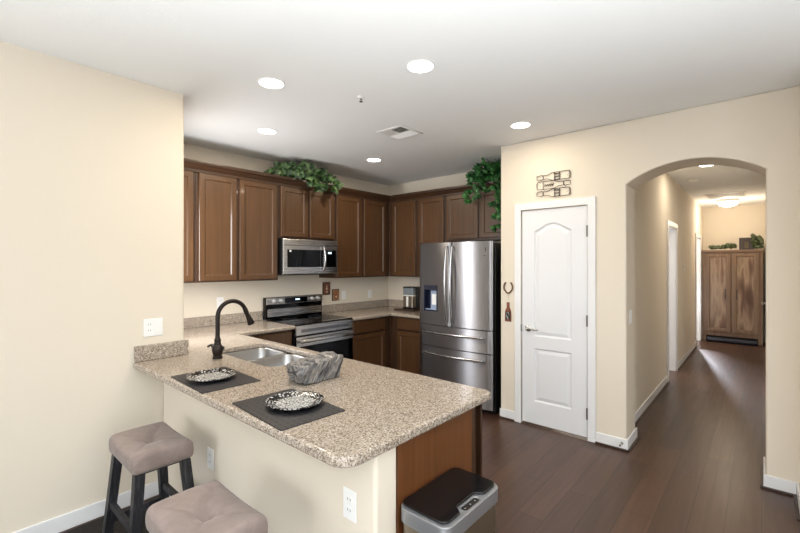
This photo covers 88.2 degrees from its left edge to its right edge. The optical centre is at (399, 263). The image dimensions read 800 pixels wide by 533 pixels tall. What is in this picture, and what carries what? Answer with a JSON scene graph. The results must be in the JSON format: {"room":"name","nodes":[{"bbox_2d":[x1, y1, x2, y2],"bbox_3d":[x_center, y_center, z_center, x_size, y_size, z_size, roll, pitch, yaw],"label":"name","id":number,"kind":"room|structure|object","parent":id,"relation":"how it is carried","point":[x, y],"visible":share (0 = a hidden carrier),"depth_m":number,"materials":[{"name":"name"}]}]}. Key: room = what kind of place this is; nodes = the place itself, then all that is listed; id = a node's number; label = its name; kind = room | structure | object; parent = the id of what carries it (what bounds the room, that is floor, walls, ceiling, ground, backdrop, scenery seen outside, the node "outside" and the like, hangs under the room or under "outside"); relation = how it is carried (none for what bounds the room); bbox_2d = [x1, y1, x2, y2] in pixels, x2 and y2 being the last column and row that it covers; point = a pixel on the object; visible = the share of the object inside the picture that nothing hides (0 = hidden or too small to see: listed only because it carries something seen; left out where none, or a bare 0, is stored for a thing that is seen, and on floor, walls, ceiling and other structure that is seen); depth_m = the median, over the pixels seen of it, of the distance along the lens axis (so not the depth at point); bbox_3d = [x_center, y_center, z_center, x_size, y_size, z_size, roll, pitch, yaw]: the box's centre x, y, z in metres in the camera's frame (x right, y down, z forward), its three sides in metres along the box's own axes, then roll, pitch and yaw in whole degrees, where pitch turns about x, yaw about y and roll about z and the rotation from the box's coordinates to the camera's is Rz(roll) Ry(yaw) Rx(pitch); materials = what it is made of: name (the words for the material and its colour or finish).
{"room":"kitchen","nodes":[
{"label":"kitchen","id":0,"kind":"room"},
{"bbox_2d":[0,41,183,532],"bbox_3d":[-3.850,0.179,1.303,1.390,2.742,5.490,0,0,41],"label":"wall","id":1,"kind":"structure","parent":0,"point":[92,159],"depth_m":2.45,"materials":[{"name":"paint"}]},
{"bbox_2d":[12,480,158,532],"bbox_3d":[-3.287,1.502,0.881,0.012,0.095,5.095,0,0,41],"label":"baseboard","id":2,"kind":"structure","parent":1,"relation":"attached to","point":[79,516],"depth_m":2.46,"materials":[{"name":"white wood"}]},
{"bbox_2d":[143,318,162,336],"bbox_3d":[-1.647,0.422,2.757,0.009,0.118,0.118,0,0,41],"label":"wall plate","id":3,"kind":"object","parent":1,"relation":"attached to","point":[153,326],"visible":1,"depth_m":2.75,"materials":[{"name":"white plastic"}]},
{"bbox_2d":[134,340,188,361],"bbox_3d":[-1.606,0.585,2.792,0.020,0.102,0.334,0,0,41],"label":"backsplash","id":4,"kind":"structure","parent":1,"relation":"attached to","point":[174,348],"depth_m":2.77,"materials":[{"name":"stone"}]},
{"bbox_2d":[184,311,261,328],"bbox_3d":[-1.996,0.585,4.199,0.020,0.102,1.305,0,0,41],"label":"backsplash","id":5,"kind":"structure","parent":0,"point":[193,322],"depth_m":4.33,"materials":[{"name":"stone"}]},
{"bbox_2d":[164,383,395,532],"bbox_3d":[-0.809,1.113,2.184,2.023,0.873,0.120,0,0,41],"label":"wall","id":6,"kind":"structure","parent":0,"point":[296,491],"depth_m":1.88,"materials":[{"name":"paint"}]},
{"bbox_2d":[207,447,213,469],"bbox_3d":[-1.068,1.095,2.325,0.072,0.115,0.007,0,0,41],"label":"wall outlet","id":7,"kind":"object","parent":6,"relation":"attached to","point":[210,452],"visible":1,"depth_m":2.32,"materials":[{"name":"white plastic"}]},
{"bbox_2d":[343,486,355,523],"bbox_3d":[-0.190,0.907,1.556,0.072,0.115,0.007,0,0,41],"label":"wall outlet","id":8,"kind":"object","parent":6,"relation":"attached to","point":[349,496],"visible":1,"depth_m":1.55,"materials":[{"name":"white plastic"}]},
{"bbox_2d":[346,494,351,504],"bbox_3d":[-0.192,0.887,1.554,0.034,0.029,0.002,0,0,41],"label":"socket","id":9,"kind":"object","parent":8,"relation":"attached to","point":[348,496],"depth_m":1.55,"materials":[{"name":"white plastic"}]},
{"bbox_2d":[346,505,351,515],"bbox_3d":[-0.192,0.927,1.554,0.034,0.029,0.002,0,0,41],"label":"socket","id":10,"kind":"object","parent":8,"relation":"attached to","point":[348,507],"depth_m":1.55,"materials":[{"name":"white plastic"}]},
{"bbox_2d":[184,143,387,320],"bbox_3d":[-1.314,0.179,5.111,0.150,2.742,3.580,0,0,41],"label":"wall","id":11,"kind":"structure","parent":0,"point":[200,299],"depth_m":4.67,"materials":[{"name":"paint"}]},
{"bbox_2d":[184,170,194,282],"bbox_3d":[-2.163,-0.352,3.777,0.326,1.055,0.450,0,0,41],"label":"upper cabinet","id":12,"kind":"object","parent":11,"relation":"attached to","point":[189,176],"visible":0.3,"depth_m":3.79,"materials":[{"name":"brown wood"}]},
{"bbox_2d":[217,297,223,307],"bbox_3d":[-1.887,0.405,4.336,0.007,0.115,0.072,0,0,41],"label":"wall outlet","id":13,"kind":"object","parent":11,"relation":"attached to","point":[220,300],"visible":0.77,"depth_m":4.33,"materials":[{"name":"white plastic"}]},
{"bbox_2d":[195,172,277,282],"bbox_3d":[-1.726,-0.352,4.275,0.326,1.055,0.871,0,0,41],"label":"upper cabinet","id":14,"kind":"object","parent":11,"relation":"attached to","point":[236,220],"visible":0.9,"depth_m":4.12,"materials":[{"name":"brown wood"}]},
{"bbox_2d":[278,186,333,240],"bbox_3d":[-1.179,-0.583,4.900,0.326,0.595,0.786,0,0,41],"label":"upper cabinet","id":15,"kind":"object","parent":11,"relation":"attached to","point":[303,214],"visible":0.81,"depth_m":4.76,"materials":[{"name":"brown wood"}]},
{"bbox_2d":[278,239,337,274],"bbox_3d":[-1.134,-0.075,4.859,0.445,0.402,0.762,0,0,41],"label":"microwave","id":16,"kind":"object","parent":15,"relation":"attached to","point":[295,256],"visible":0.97,"depth_m":4.70,"materials":[{"name":"silver metal"}]},
{"bbox_2d":[322,282,329,294],"bbox_3d":[-0.960,0.320,5.386,0.018,0.165,0.120,0,0,41],"label":"wall plaque","id":17,"kind":"object","parent":11,"relation":"attached to","point":[325,285],"visible":1,"depth_m":5.37,"materials":[{"name":"brown wood"}]},
{"bbox_2d":[332,289,338,300],"bbox_3d":[-0.858,0.410,5.503,0.018,0.152,0.115,0,0,41],"label":"wall plaque","id":18,"kind":"object","parent":11,"relation":"attached to","point":[335,292],"visible":1,"depth_m":5.49,"materials":[{"name":"brown wood"}]},
{"bbox_2d":[342,291,345,298],"bbox_3d":[-0.763,0.422,5.619,0.007,0.115,0.072,0,0,41],"label":"wall outlet","id":19,"kind":"object","parent":11,"relation":"attached to","point":[343,292],"visible":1,"depth_m":5.62,"materials":[{"name":"white plastic"}]},
{"bbox_2d":[319,195,388,277],"bbox_3d":[-0.588,-0.352,5.576,0.326,1.055,1.007,0,0,41],"label":"upper cabinet","id":20,"kind":"object","parent":11,"relation":"attached to","point":[361,226],"visible":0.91,"depth_m":5.45,"materials":[{"name":"brown wood"}]},
{"bbox_2d":[322,299,388,312],"bbox_3d":[-0.604,0.585,5.789,0.020,0.102,1.320,0,0,41],"label":"backsplash","id":21,"kind":"structure","parent":11,"relation":"attached to","point":[375,303],"depth_m":5.74,"materials":[{"name":"stone"}]},
{"bbox_2d":[368,290,371,297],"bbox_3d":[-0.438,0.432,5.992,0.007,0.115,0.072,0,0,41],"label":"wall outlet","id":22,"kind":"object","parent":11,"relation":"attached to","point":[369,291],"visible":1,"depth_m":5.99,"materials":[{"name":"white plastic"}]},
{"bbox_2d":[0,0,799,207],"bbox_3d":[2.108,-1.242,2.408,9.200,0.100,15.600,0,0,41],"label":"ceiling","id":23,"kind":"structure","parent":0,"point":[558,67],"depth_m":2.42,"materials":[{"name":"paint"}]},
{"bbox_2d":[257,128,276,133],"bbox_3d":[-1.192,-1.189,3.702,0.169,0.006,0.169,0,0,41],"label":"recessed light","id":24,"kind":"object","parent":23,"relation":"in","point":[261,130],"visible":1,"depth_m":3.70,"materials":[{"name":"white plastic"}]},
{"bbox_2d":[258,77,284,88],"bbox_3d":[-0.846,-1.189,2.720,0.169,0.006,0.169,0,0,41],"label":"recessed light","id":25,"kind":"object","parent":23,"relation":"in","point":[268,82],"visible":1,"depth_m":2.72,"materials":[{"name":"white plastic"}]},
{"bbox_2d":[367,158,380,161],"bbox_3d":[-0.297,-1.189,4.721,0.169,0.006,0.169,0,0,41],"label":"recessed light","id":26,"kind":"object","parent":23,"relation":"in","point":[368,159],"visible":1,"depth_m":4.69,"materials":[{"name":"white plastic"}]},
{"bbox_2d":[376,125,422,139],"bbox_3d":[-0.002,-1.186,3.738,0.302,0.011,0.302,0,0,41],"label":"ceiling vent","id":27,"kind":"object","parent":23,"relation":"in","point":[399,132],"visible":1,"depth_m":3.72,"materials":[{"name":"white plastic"}]},
{"bbox_2d":[406,59,434,72],"bbox_3d":[0.123,-1.189,2.486,0.169,0.006,0.169,0,0,41],"label":"recessed light","id":28,"kind":"object","parent":23,"relation":"in","point":[419,65],"visible":1,"depth_m":2.48,"materials":[{"name":"white plastic"}]},
{"bbox_2d":[510,122,530,128],"bbox_3d":[1.033,-1.189,3.541,0.169,0.006,0.169,0,0,41],"label":"recessed light","id":29,"kind":"object","parent":23,"relation":"in","point":[518,125],"visible":1,"depth_m":3.54,"materials":[{"name":"white plastic"}]},
{"bbox_2d":[688,178,698,181],"bbox_3d":[4.109,-1.175,5.786,0.130,0.033,0.130,0,0,41],"label":"smoke detector","id":30,"kind":"object","parent":23,"relation":"attached to","point":[691,179],"visible":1,"depth_m":5.74,"materials":[{"name":"white plastic"}]},
{"bbox_2d":[704,191,746,199],"bbox_3d":[5.659,-1.186,7.174,0.555,0.012,0.650,0,0,41],"label":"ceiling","id":31,"kind":"structure","parent":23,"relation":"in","point":[742,193],"depth_m":7.12,"materials":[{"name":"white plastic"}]},
{"bbox_2d":[716,199,739,206],"bbox_3d":[6.101,-1.126,7.683,0.350,0.130,0.350,0,0,41],"label":"dome light","id":32,"kind":"object","parent":23,"relation":"attached to","point":[724,202],"visible":1,"depth_m":7.58,"materials":[{"name":"white glass"}]},
{"bbox_2d":[59,340,799,532],"bbox_3d":[2.108,1.600,2.408,9.200,0.100,15.600,0,0,41],"label":"floor","id":33,"kind":"structure","parent":0,"point":[696,460],"depth_m":3.13,"materials":[{"name":"brown wood"}]},
{"bbox_2d":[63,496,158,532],"bbox_3d":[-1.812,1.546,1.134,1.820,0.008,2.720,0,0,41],"label":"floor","id":34,"kind":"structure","parent":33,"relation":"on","point":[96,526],"depth_m":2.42,"materials":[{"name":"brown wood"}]},
{"bbox_2d":[102,422,193,532],"bbox_3d":[-1.318,1.225,2.184,0.476,0.634,0.340,0,0,41],"label":"bar stool","id":35,"kind":"object","parent":34,"relation":"on","point":[141,450],"visible":0.98,"depth_m":2.13,"materials":[{"name":"beige fabric"}]},
{"bbox_2d":[109,422,193,475],"bbox_3d":[-1.318,0.960,2.184,0.412,0.104,0.286,0,0,41],"label":"seat cushion","id":36,"kind":"object","parent":35,"relation":"on","point":[142,450],"depth_m":2.10,"materials":[{"name":"beige fabric"}]},
{"bbox_2d":[145,480,267,532],"bbox_3d":[-0.722,1.225,1.536,0.476,0.634,0.340,0,0,41],"label":"bar stool","id":37,"kind":"object","parent":34,"relation":"on","point":[209,507],"visible":1,"depth_m":1.53,"materials":[{"name":"beige fabric"}]},
{"bbox_2d":[250,330,291,345],"bbox_3d":[-1.530,1.063,4.274,0.623,0.773,0.576,0,0,41],"label":"base cabinet","id":38,"kind":"object","parent":33,"relation":"on","point":[283,337],"visible":0.09,"depth_m":4.16,"materials":[{"name":"brown wood"}]},
{"bbox_2d":[263,294,353,359],"bbox_3d":[-1.035,0.951,4.757,0.700,1.138,0.792,0,0,41],"label":"range","id":39,"kind":"object","parent":33,"relation":"on","point":[320,332],"visible":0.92,"depth_m":4.70,"materials":[{"name":"silver metal"}]},
{"bbox_2d":[266,314,351,325],"bbox_3d":[-1.035,0.638,4.758,0.575,0.012,0.792,0,0,41],"label":"cooktop","id":40,"kind":"object","parent":39,"relation":"in","point":[311,319],"depth_m":4.70,"materials":[{"name":"black glass"}]},
{"bbox_2d":[224,348,481,532],"bbox_3d":[-0.565,1.113,2.508,2.086,0.873,0.687,0,0,41],"label":"base cabinet","id":41,"kind":"object","parent":33,"relation":"on","point":[457,442],"visible":0.04,"depth_m":1.75,"materials":[{"name":"brown wood"}]},
{"bbox_2d":[133,311,490,467],"bbox_3d":[-0.879,0.605,3.009,3.270,0.142,1.626,0,0,41],"label":"countertop","id":42,"kind":"structure","parent":41,"relation":"on","point":[386,408],"depth_m":2.04,"materials":[{"name":"stone"}]},
{"bbox_2d":[171,367,260,393],"bbox_3d":[-1.023,0.634,2.285,0.444,0.004,0.310,0,0,43],"label":"placemat","id":43,"kind":"object","parent":42,"relation":"on","point":[239,378],"visible":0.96,"depth_m":2.20,"materials":[{"name":"black fabric"}]},
{"bbox_2d":[186,368,236,381],"bbox_3d":[-1.039,0.620,2.282,0.254,0.023,0.254,0,0,41],"label":"decorative plate","id":44,"kind":"object","parent":43,"relation":"on","point":[208,375],"visible":1,"depth_m":2.30,"materials":[{"name":"multicoloured ceramic"}]},
{"bbox_2d":[207,299,254,358],"bbox_3d":[-1.177,0.439,2.888,0.141,0.394,0.303,0,0,41],"label":"kitchen faucet","id":45,"kind":"object","parent":42,"relation":"on","point":[217,347],"visible":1,"depth_m":2.78,"materials":[{"name":"black metal"}]},
{"bbox_2d":[225,347,304,366],"bbox_3d":[-0.947,0.774,2.949,0.812,0.192,0.442,0,0,41],"label":"sink","id":46,"kind":"object","parent":42,"relation":"in","point":[268,357],"visible":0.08,"depth_m":3.12,"materials":[{"name":"silver metal"}]},
{"bbox_2d":[232,388,344,430],"bbox_3d":[-0.501,0.634,1.834,0.444,0.004,0.310,0,0,45],"label":"placemat","id":47,"kind":"object","parent":42,"relation":"on","point":[281,420],"visible":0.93,"depth_m":1.76,"materials":[{"name":"black fabric"}]},
{"bbox_2d":[265,391,323,409],"bbox_3d":[-0.471,0.620,1.857,0.254,0.023,0.254,0,0,41],"label":"decorative plate","id":48,"kind":"object","parent":47,"relation":"on","point":[291,400],"visible":1,"depth_m":1.87,"materials":[{"name":"silver metal"}]},
{"bbox_2d":[285,351,342,385],"bbox_3d":[-0.470,0.571,2.282,0.164,0.130,0.288,0,0,41],"label":"rock","id":49,"kind":"object","parent":42,"relation":"on","point":[309,370],"visible":1,"depth_m":2.22,"materials":[{"name":"grey stone"}]},
{"bbox_2d":[351,316,390,367],"bbox_3d":[-0.575,1.063,5.365,0.623,0.773,0.715,0,0,41],"label":"base cabinet","id":50,"kind":"object","parent":33,"relation":"on","point":[371,337],"visible":0.37,"depth_m":5.18,"materials":[{"name":"brown wood"}]},
{"bbox_2d":[391,316,420,374],"bbox_3d":[0.326,1.063,5.439,0.675,0.773,0.623,0,0,41],"label":"base cabinet","id":51,"kind":"object","parent":33,"relation":"on","point":[405,332],"visible":0.36,"depth_m":5.26,"materials":[{"name":"brown wood"}]},
{"bbox_2d":[322,299,419,320],"bbox_3d":[-0.130,0.605,5.374,1.280,0.142,1.320,0,0,41],"label":"countertop","id":52,"kind":"structure","parent":51,"relation":"on","point":[363,310],"depth_m":5.53,"materials":[{"name":"stone"}]},
{"bbox_2d":[394,308,419,311],"bbox_3d":[0.149,0.626,5.704,0.370,0.020,0.300,0,0,41],"label":"serving tray","id":53,"kind":"object","parent":52,"relation":"on","point":[400,309],"visible":0.51,"depth_m":5.59,"materials":[{"name":"black"}]},
{"bbox_2d":[402,286,419,308],"bbox_3d":[0.159,0.464,5.730,0.200,0.302,0.188,0,0,41],"label":"coffee maker","id":54,"kind":"object","parent":53,"relation":"on","point":[411,294],"visible":0.94,"depth_m":5.67,"materials":[{"name":"silver plastic"}]},
{"bbox_2d":[401,467,497,532],"bbox_3d":[0.202,1.223,1.618,0.228,0.654,0.390,0,0,41],"label":"trash can","id":55,"kind":"object","parent":33,"relation":"on","point":[459,500],"visible":1,"depth_m":1.57,"materials":[{"name":"silver metal"}]},
{"bbox_2d":[420,241,500,413],"bbox_3d":[0.819,0.657,4.764,0.944,1.785,0.933,0,0,41],"label":"refrigerator","id":56,"kind":"object","parent":33,"relation":"on","point":[460,282],"visible":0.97,"depth_m":4.38,"materials":[{"name":"silver metal"}]},
{"bbox_2d":[707,337,756,345],"bbox_3d":[6.445,1.503,8.034,0.765,0.088,0.090,0,0,41],"label":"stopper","id":57,"kind":"object","parent":33,"relation":"on","point":[711,339],"visible":1,"depth_m":8.00,"materials":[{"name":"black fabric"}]},
{"bbox_2d":[701,249,763,346],"bbox_3d":[6.606,0.637,8.218,0.945,1.825,0.530,0,0,41],"label":"armoire","id":58,"kind":"object","parent":33,"relation":"on","point":[732,280],"visible":1,"depth_m":8.02,"materials":[{"name":"brown wood"}]},
{"bbox_2d":[708,233,763,249],"bbox_3d":[6.555,-0.436,8.074,0.855,0.305,0.231,0,0,45],"label":"ivy plant","id":59,"kind":"object","parent":58,"relation":"on","point":[757,242],"visible":1,"depth_m":7.87,"materials":[{"name":"green plant"}]},
{"bbox_2d":[739,237,753,249],"bbox_3d":[6.758,-0.393,8.050,0.225,0.234,0.184,0,0,41],"label":"wooden crate","id":60,"kind":"object","parent":58,"relation":"on","point":[744,243],"visible":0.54,"depth_m":8.00,"materials":[{"name":"brown wood"}]},
{"bbox_2d":[388,173,500,299],"bbox_3d":[0.734,0.179,5.598,2.290,2.742,0.150,0,0,41],"label":"wall","id":61,"kind":"structure","parent":0,"point":[395,284],"depth_m":6.01,"materials":[{"name":"paint"}]},
{"bbox_2d":[389,299,402,306],"bbox_3d":[0.305,0.585,5.857,1.257,0.102,0.020,0,0,41],"label":"backsplash","id":62,"kind":"structure","parent":61,"relation":"attached to","point":[397,303],"depth_m":6.16,"materials":[{"name":"stone"}]},
{"bbox_2d":[390,196,445,276],"bbox_3d":[0.308,-0.352,5.651,0.964,1.055,0.326,0,0,41],"label":"upper cabinet","id":63,"kind":"object","parent":61,"relation":"attached to","point":[414,223],"visible":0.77,"depth_m":5.56,"materials":[{"name":"brown wood"}]},
{"bbox_2d":[446,190,500,241],"bbox_3d":[1.053,-0.580,4.999,1.012,0.600,0.326,0,0,41],"label":"upper cabinet","id":64,"kind":"object","parent":61,"relation":"attached to","point":[468,222],"visible":0.56,"depth_m":4.96,"materials":[{"name":"brown wood"}]},
{"bbox_2d":[501,85,799,483],"bbox_3d":[3.080,0.179,2.600,5.190,2.742,0.330,0,0,41],"label":"wall","id":65,"kind":"structure","parent":0,"point":[759,133],"depth_m":3.44,"materials":[{"name":"paint"}]},
{"bbox_2d":[499,408,514,420],"bbox_3d":[1.067,1.502,4.123,0.162,0.095,0.028,0,0,41],"label":"baseboard","id":66,"kind":"structure","parent":65,"relation":"attached to","point":[506,414],"depth_m":4.12,"materials":[{"name":"white"}]},
{"bbox_2d":[503,282,512,293],"bbox_3d":[1.079,0.238,4.122,0.107,0.119,0.015,0,0,41],"label":"horseshoe","id":67,"kind":"object","parent":65,"relation":"attached to","point":[511,290],"visible":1,"depth_m":4.11,"materials":[{"name":"brown metal"}]},
{"bbox_2d":[505,302,510,321],"bbox_3d":[1.077,0.434,4.119,0.064,0.276,0.022,0,0,41],"label":"bottle opener","id":68,"kind":"object","parent":67,"relation":"hanging from","point":[508,310],"visible":1,"depth_m":4.11,"materials":[{"name":"brown"}]},
{"bbox_2d":[537,170,570,196],"bbox_3d":[1.420,-0.736,3.823,0.315,0.229,0.014,0,0,41],"label":"wall art","id":69,"kind":"object","parent":65,"relation":"attached to","point":[555,188],"visible":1,"depth_m":3.80,"materials":[{"name":"black metal"}]},
{"bbox_2d":[521,206,587,436],"bbox_3d":[1.414,0.507,3.824,0.622,2.042,0.096,0,0,41],"label":"door","id":70,"kind":"structure","parent":65,"relation":"in","point":[554,326],"depth_m":3.82,"materials":[{"name":"white paint"}]},
{"bbox_2d":[515,196,595,442],"bbox_3d":[1.414,0.481,3.827,0.750,2.138,0.016,0,0,41],"label":"trim","id":71,"kind":"structure","parent":65,"relation":"attached to","point":[590,201],"depth_m":3.61,"materials":[{"name":"white wood"}]},
{"bbox_2d":[595,432,629,451],"bbox_3d":[1.792,1.502,3.488,0.266,0.095,0.028,0,0,41],"label":"baseboard","id":72,"kind":"structure","parent":65,"relation":"attached to","point":[606,440],"depth_m":3.49,"materials":[{"name":"white wood"}]},
{"bbox_2d":[629,310,631,323],"bbox_3d":[1.970,0.450,3.525,0.009,0.115,0.072,0,0,41],"label":"light switch","id":73,"kind":"object","parent":65,"relation":"attached to","point":[630,311],"visible":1,"depth_m":3.51,"materials":[{"name":"white plastic"}]},
{"bbox_2d":[627,427,639,450],"bbox_3d":[2.006,1.502,3.551,0.028,0.095,0.372,0,0,41],"label":"baseboard","id":74,"kind":"structure","parent":65,"relation":"attached to","point":[633,438],"depth_m":3.54,"materials":[{"name":"white wood"}]},
{"bbox_2d":[760,457,765,485],"bbox_3d":[2.636,1.502,2.999,0.028,0.095,0.372,0,0,41],"label":"baseboard","id":75,"kind":"structure","parent":65,"relation":"attached to","point":[762,468],"depth_m":2.99,"materials":[{"name":"white"}]},
{"bbox_2d":[760,474,796,496],"bbox_3d":[2.570,1.502,2.807,0.182,0.095,0.028,0,0,41],"label":"baseboard","id":76,"kind":"structure","parent":65,"relation":"attached to","point":[779,485],"depth_m":2.80,"materials":[{"name":"white wood"}]},
{"bbox_2d":[635,173,702,411],"bbox_3d":[4.228,0.179,6.340,0.120,2.742,6.830,0,0,41],"label":"wall","id":77,"kind":"structure","parent":0,"point":[661,199],"depth_m":4.93,"materials":[{"name":"paint"}]},
{"bbox_2d":[635,375,668,425],"bbox_3d":[2.781,1.502,4.574,0.028,0.095,2.182,0,0,41],"label":"baseboard","id":78,"kind":"structure","parent":77,"relation":"attached to","point":[650,400],"depth_m":4.54,"materials":[{"name":"white wood"}]},
{"bbox_2d":[667,220,677,381],"bbox_3d":[3.727,0.487,5.755,0.137,2.126,0.822,0,0,41],"label":"trim","id":79,"kind":"structure","parent":77,"relation":"attached to","point":[672,232],"depth_m":5.99,"materials":[{"name":"white"}]},
{"bbox_2d":[678,342,696,369],"bbox_3d":[4.791,1.502,6.870,0.028,0.095,2.240,0,0,41],"label":"baseboard","id":80,"kind":"structure","parent":77,"relation":"attached to","point":[693,347],"depth_m":6.74,"materials":[{"name":"white wood"}]},
{"bbox_2d":[695,233,701,345],"bbox_3d":[5.782,0.487,8.102,0.137,2.126,0.902,0,0,41],"label":"trim","id":81,"kind":"structure","parent":77,"relation":"attached to","point":[698,242],"depth_m":8.36,"materials":[{"name":"white"}]},
{"bbox_2d":[703,203,765,342],"bbox_3d":[6.849,0.179,8.484,1.000,2.742,0.150,0,0,41],"label":"wall","id":82,"kind":"structure","parent":0,"point":[721,225],"depth_m":8.39,"materials":[{"name":"paint"}]},
{"bbox_3d":[1.486,0.179,4.627,0.120,2.742,0.620,0,0,41],"label":"wall","id":83,"kind":"structure","parent":0,"visible":0},
{"bbox_2d":[184,158,500,203],"bbox_3d":[-0.432,-0.904,4.035,1.978,0.098,3.120,0,0,41],"label":"crown molding","id":84,"kind":"structure","parent":83,"relation":"attached to","point":[197,166],"depth_m":4.69,"materials":[{"name":"brown wood"}]},
{"bbox_2d":[264,160,342,193],"bbox_3d":[-1.099,-0.985,4.721,0.374,0.366,0.937,0,0,41],"label":"ivy plant","id":85,"kind":"object","parent":84,"relation":"on","point":[304,170],"visible":0.96,"depth_m":4.64,"materials":[{"name":"green plant"}]},
{"bbox_2d":[462,158,500,232],"bbox_3d":[1.050,-0.765,4.748,0.645,0.837,0.478,0,0,41],"label":"ivy plant","id":86,"kind":"object","parent":84,"relation":"on","point":[491,171],"visible":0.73,"depth_m":4.67,"materials":[{"name":"green plant"}]},
{"bbox_3d":[2.589,0.179,2.571,0.130,2.742,0.380,0,0,41],"label":"wall","id":87,"kind":"structure","parent":0,"visible":0},
{"bbox_2d":[794,482,799,521],"bbox_3d":[2.526,1.502,2.619,0.028,0.095,0.370,0,0,41],"label":"baseboard","id":88,"kind":"structure","parent":87,"relation":"attached to","point":[796,497],"depth_m":2.63,"materials":[{"name":"white"}]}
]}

